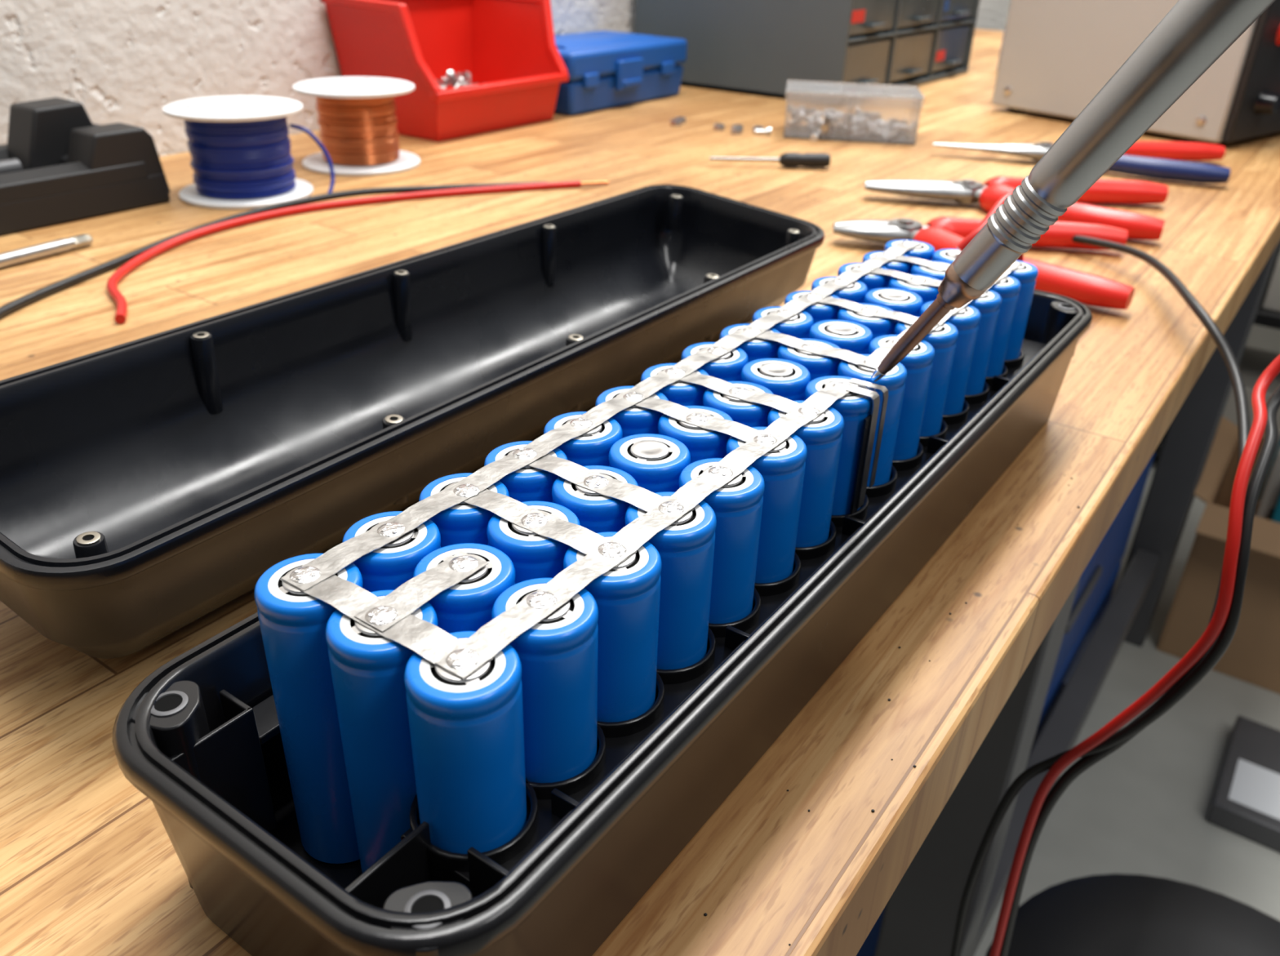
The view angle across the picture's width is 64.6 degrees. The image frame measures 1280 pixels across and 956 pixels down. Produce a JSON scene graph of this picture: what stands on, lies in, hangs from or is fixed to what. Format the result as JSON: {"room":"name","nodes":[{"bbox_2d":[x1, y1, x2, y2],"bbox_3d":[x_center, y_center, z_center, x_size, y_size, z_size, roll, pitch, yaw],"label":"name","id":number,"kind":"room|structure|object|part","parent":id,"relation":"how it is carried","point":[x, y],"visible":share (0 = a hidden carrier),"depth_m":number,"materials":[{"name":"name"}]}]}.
{"room":"workspace","nodes":[
{"label":"workspace","id":0,"kind":"room"},
{"bbox_2d":[0,0,1010,156],"bbox_3d":[-0.144,-0.800,0.856,0.060,2.600,4.500,20,34,30],"label":"wall","id":1,"kind":"structure","parent":0,"point":[125,61],"depth_m":0.76,"materials":[{"name":"white paint"}]},
{"bbox_2d":[973,454,1279,955],"bbox_3d":[1.148,0.845,0.685,3.240,0.040,4.500,20,34,30],"label":"floor","id":2,"kind":"structure","parent":0,"point":[1143,808],"depth_m":1.37,"materials":[{"name":"concrete"}]},
{"bbox_2d":[0,29,1279,955],"bbox_3d":[0.170,0.066,1.117,0.711,0.850,2.420,20,34,30],"label":"workbench","id":3,"kind":"object","parent":2,"relation":"on","point":[1015,672],"visible":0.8,"depth_m":0.46,"materials":[{"name":"brown wood"}]},
{"bbox_2d":[0,234,93,268],"bbox_3d":[-0.330,-0.113,0.526,0.007,0.007,0.097,17,32,25],"label":"bit","id":4,"kind":"object","parent":3,"relation":"on","point":[25,255],"visible":1,"depth_m":0.54,"materials":[{"name":"metal"}]},
{"bbox_2d":[0,97,170,235],"bbox_3d":[-0.406,-0.167,0.566,0.082,0.059,0.256,20,34,30],"label":"cradle","id":5,"kind":"object","parent":3,"relation":"on","point":[58,166],"visible":1,"depth_m":0.61,"materials":[{"name":"black plastic"}]},
{"bbox_3d":[-0.424,-0.153,0.545,0.010,0.010,0.175,20,34,30],"label":"contact rod","id":6,"kind":"part","parent":5,"relation":"part of","materials":[{"name":"grey metal"}]},
{"bbox_3d":[-0.410,-0.161,0.563,0.082,0.016,0.242,20,34,30],"label":"rail","id":7,"kind":"part","parent":5,"relation":"part of","materials":[{"name":"black plastic"}]},
{"bbox_2d":[162,95,334,208],"bbox_3d":[-0.258,-0.213,0.659,0.091,0.057,0.084,20,34,30],"label":"spool","id":8,"kind":"object","parent":3,"relation":"on","point":[239,146],"visible":0.98,"depth_m":0.64,"materials":[{"name":"white plastic"}]},
{"bbox_2d":[0,181,547,318],"bbox_3d":[-0.214,-0.141,0.581,0.096,0.008,0.409,19,33,27],"label":"wire","id":9,"kind":"object","parent":3,"relation":"on","point":[6,309],"visible":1,"depth_m":0.60,"materials":[{"name":"black plastic"}]},
{"bbox_2d":[292,76,420,176],"bbox_3d":[-0.209,-0.262,0.751,0.086,0.057,0.086,20,34,30],"label":"spool","id":10,"kind":"object","parent":3,"relation":"on","point":[357,121],"visible":0.98,"depth_m":0.73,"materials":[{"name":"white plastic"}]},
{"bbox_2d":[106,180,608,324],"bbox_3d":[-0.171,-0.157,0.616,0.104,0.005,0.369,20,34,30],"label":"wire","id":11,"kind":"object","parent":3,"relation":"on","point":[121,313],"visible":1,"depth_m":0.63,"materials":[{"name":"red plastic"}]},
{"bbox_2d":[0,184,824,658],"bbox_3d":[-0.054,-0.045,0.368,0.097,0.050,0.365,20,34,30],"label":"lid","id":12,"kind":"object","parent":3,"relation":"on","point":[149,484],"visible":1,"depth_m":0.33,"materials":[{"name":"black plastic"}]},
{"bbox_2d":[320,0,568,142],"bbox_3d":[-0.163,-0.369,0.895,0.124,0.106,0.183,20,34,30],"label":"storage bin","id":13,"kind":"object","parent":3,"relation":"on","point":[474,67],"visible":0.98,"depth_m":0.90,"materials":[{"name":"red plastic"}]},
{"bbox_2d":[112,288,1093,955],"bbox_3d":[0.038,0.007,0.291,0.088,0.045,0.353,20,34,30],"label":"case","id":14,"kind":"object","parent":3,"relation":"on","point":[199,736],"visible":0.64,"depth_m":0.19,"materials":[{"name":"black plastic"}]},
{"bbox_2d":[253,191,1038,872],"bbox_3d":[0.065,-0.028,0.314,0.057,0.083,0.393,20,34,30],"label":"battery pack","id":15,"kind":"object","parent":14,"relation":"in","point":[464,644],"visible":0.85,"depth_m":0.20,"materials":[{"name":"blue plastic"}]},
{"bbox_2d":[871,0,1275,382],"bbox_3d":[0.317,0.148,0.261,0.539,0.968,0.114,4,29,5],"label":"iron","id":16,"kind":"object","parent":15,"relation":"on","point":[1193,34],"visible":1,"depth_m":0.21,"materials":[{"name":"brushed steel"},{"name":"dark copper-coloured metal"}]},
{"bbox_2d":[554,31,687,115],"bbox_3d":[-0.050,-0.421,1.045,0.123,0.060,0.198,20,34,30],"label":"case","id":17,"kind":"object","parent":3,"relation":"on","point":[606,69],"visible":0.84,"depth_m":1.00,"materials":[{"name":"blue plastic"}]},
{"bbox_3d":[-0.053,-0.435,1.039,0.116,0.025,0.198,20,34,30],"label":"lid","id":18,"kind":"part","parent":17,"relation":"part of","materials":[{"name":"blue plastic"}]},
{"bbox_2d":[670,116,771,136],"bbox_3d":[0.073,-0.321,0.927,0.100,0.008,0.031,15,32,22],"label":"nuts","id":19,"kind":"object","parent":3,"relation":"on","point":[736,129],"visible":1,"depth_m":0.92,"materials":[{"name":"metal"}]},
{"bbox_2d":[709,152,830,168],"bbox_3d":[0.102,-0.248,0.790,0.095,0.011,0.011,1,29,-1],"label":"screwdriver","id":20,"kind":"object","parent":3,"relation":"on","point":[787,159],"visible":1,"depth_m":0.79,"materials":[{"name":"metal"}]},
{"bbox_3d":[0.082,-0.248,0.790,0.056,0.003,0.003,1,29,-1],"label":"blade","id":21,"kind":"part","parent":20,"relation":"part of","materials":[{"name":"metal"}]},
{"bbox_3d":[0.129,-0.248,0.791,0.040,0.011,0.011,1,29,-1],"label":"handle","id":22,"kind":"part","parent":20,"relation":"part of","materials":[{"name":"black plastic"}]},
{"bbox_2d":[635,0,980,99],"bbox_3d":[0.221,-0.633,1.200,0.273,0.295,0.390,20,34,30],"label":"drawer cabinet","id":23,"kind":"object","parent":3,"relation":"on","point":[753,47],"visible":0.89,"depth_m":1.11,"materials":[{"name":"grey metal"}]},
{"bbox_2d":[783,80,924,145],"bbox_3d":[0.189,-0.328,0.913,0.118,0.044,0.072,5,29,6],"label":"box","id":24,"kind":"object","parent":3,"relation":"on","point":[815,111],"visible":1,"depth_m":0.89,"materials":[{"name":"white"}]},
{"bbox_3d":[0.190,-0.341,0.905,0.118,0.013,0.068,5,29,6],"label":"hinged lid","id":25,"kind":"part","parent":24,"relation":"part of","materials":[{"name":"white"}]},
{"bbox_3d":[0.392,0.047,1.247,0.290,0.759,0.760,20,34,30],"label":"drawer","id":26,"kind":"part","parent":3,"relation":"part of","materials":[{"name":"blue metal"}]},
{"bbox_2d":[703,474,1079,945],"bbox_3d":[0.076,0.049,0.263,0.021,0.001,0.262,20,34,30],"label":"crumbs","id":27,"kind":"object","parent":3,"relation":"on","point":[889,699],"visible":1,"depth_m":0.23,"materials":[{"name":"dark grey solder metal"}]},
{"bbox_3d":[0.224,0.291,0.747,0.060,0.817,0.060,20,34,30],"label":"leg","id":28,"kind":"part","parent":3,"relation":"part of","materials":[{"name":"grey metal"}]},
{"bbox_2d":[832,216,1134,310],"bbox_3d":[0.205,-0.137,0.590,0.177,0.019,0.128,20,34,30],"label":"pliers","id":29,"kind":"object","parent":3,"relation":"on","point":[940,233],"visible":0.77,"depth_m":0.59,"materials":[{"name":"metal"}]},
{"bbox_2d":[864,176,1168,239],"bbox_3d":[0.258,-0.197,0.701,0.194,0.020,0.123,14,31,22],"label":"pliers","id":30,"kind":"object","parent":3,"relation":"on","point":[1139,226],"visible":0.77,"depth_m":0.69,"materials":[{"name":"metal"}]},
{"bbox_3d":[0.514,0.316,1.242,0.035,0.040,0.970,20,34,30],"label":"rail","id":31,"kind":"part","parent":3,"relation":"part of","materials":[{"name":"grey metal"}]},
{"bbox_2d":[933,141,1230,183],"bbox_3d":[0.367,-0.275,0.848,0.224,0.018,0.117,14,31,21],"label":"pliers","id":32,"kind":"object","parent":3,"relation":"on","point":[1159,160],"visible":0.64,"depth_m":0.82,"materials":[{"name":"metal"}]},
{"bbox_2d":[999,235,1250,955],"bbox_3d":[0.223,0.289,0.685,0.083,0.861,0.401,7,29,9],"label":"power cable","id":33,"kind":"object","parent":3,"relation":"on","point":[1084,762],"visible":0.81,"depth_m":0.42,"materials":[{"name":"black plastic"}]},
{"bbox_2d":[991,0,1279,144],"bbox_3d":[0.582,-0.479,1.025,0.332,0.215,0.261,-20,36,-34],"label":"equipment box","id":34,"kind":"object","parent":3,"relation":"on","point":[1056,55],"visible":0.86,"depth_m":0.95,"materials":[{"name":"beige-grey painted steel"},{"name":"black plastic"}]},
{"bbox_3d":[0.653,-0.437,0.950,0.322,0.206,0.008,-20,36,-34],"label":"panel","id":35,"kind":"part","parent":34,"relation":"part of","materials":[{"name":"black"}]},
{"bbox_3d":[0.822,-0.101,1.489,0.060,0.817,0.060,20,34,30],"label":"leg","id":36,"kind":"part","parent":3,"relation":"part of","materials":[{"name":"grey metal"}]},
{"bbox_2d":[950,386,1279,955],"bbox_3d":[0.190,0.341,0.513,0.110,0.934,0.044,-5,30,-11],"label":"lead","id":37,"kind":"object","parent":2,"relation":"on","point":[1263,461],"visible":1,"depth_m":0.34,"materials":[{"name":"black plastic"}]},
{"bbox_2d":[985,873,1279,955],"bbox_3d":[0.366,0.538,0.742,0.296,0.398,0.296,20,34,30],"label":"stool","id":38,"kind":"object","parent":2,"relation":"on","point":[1109,914],"visible":0.91,"depth_m":0.73,"materials":[{"name":"black plastic"}]},
{"bbox_2d":[989,354,1279,955],"bbox_3d":[0.193,0.335,0.513,0.088,0.946,0.037,-10,31,-21],"label":"lead","id":39,"kind":"object","parent":2,"relation":"on","point":[1254,439],"visible":1,"depth_m":0.33,"materials":[{"name":"red plastic"}]},
{"bbox_2d":[1154,245,1279,455],"bbox_3d":[1.637,-0.480,1.812,1.340,1.215,0.400,20,34,30],"label":"storage shelf","id":40,"kind":"object","parent":2,"relation":"on","point":[1253,362],"visible":0.06,"depth_m":2.08,"materials":[{"name":"black metal"}]},
{"bbox_2d":[1156,415,1279,693],"bbox_3d":[1.044,0.123,1.588,0.400,0.343,0.370,20,34,30],"label":"cardboard box","id":41,"kind":"object","parent":2,"relation":"on","point":[1252,656],"visible":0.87,"depth_m":1.56,"materials":[{"name":"brown cardboard"}]},
{"bbox_2d":[1206,715,1279,853],"bbox_3d":[0.913,0.437,1.331,0.270,0.036,0.210,20,34,30],"label":"electronic device","id":42,"kind":"object","parent":2,"relation":"on","point":[1245,802],"visible":1,"depth_m":1.34,"materials":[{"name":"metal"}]},
{"bbox_2d":[1245,253,1279,353],"bbox_3d":[2.456,-1.136,1.612,3.222,2.600,0.060,20,34,30],"label":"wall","id":43,"kind":"structure","parent":0,"point":[1264,338],"depth_m":2.64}
]}

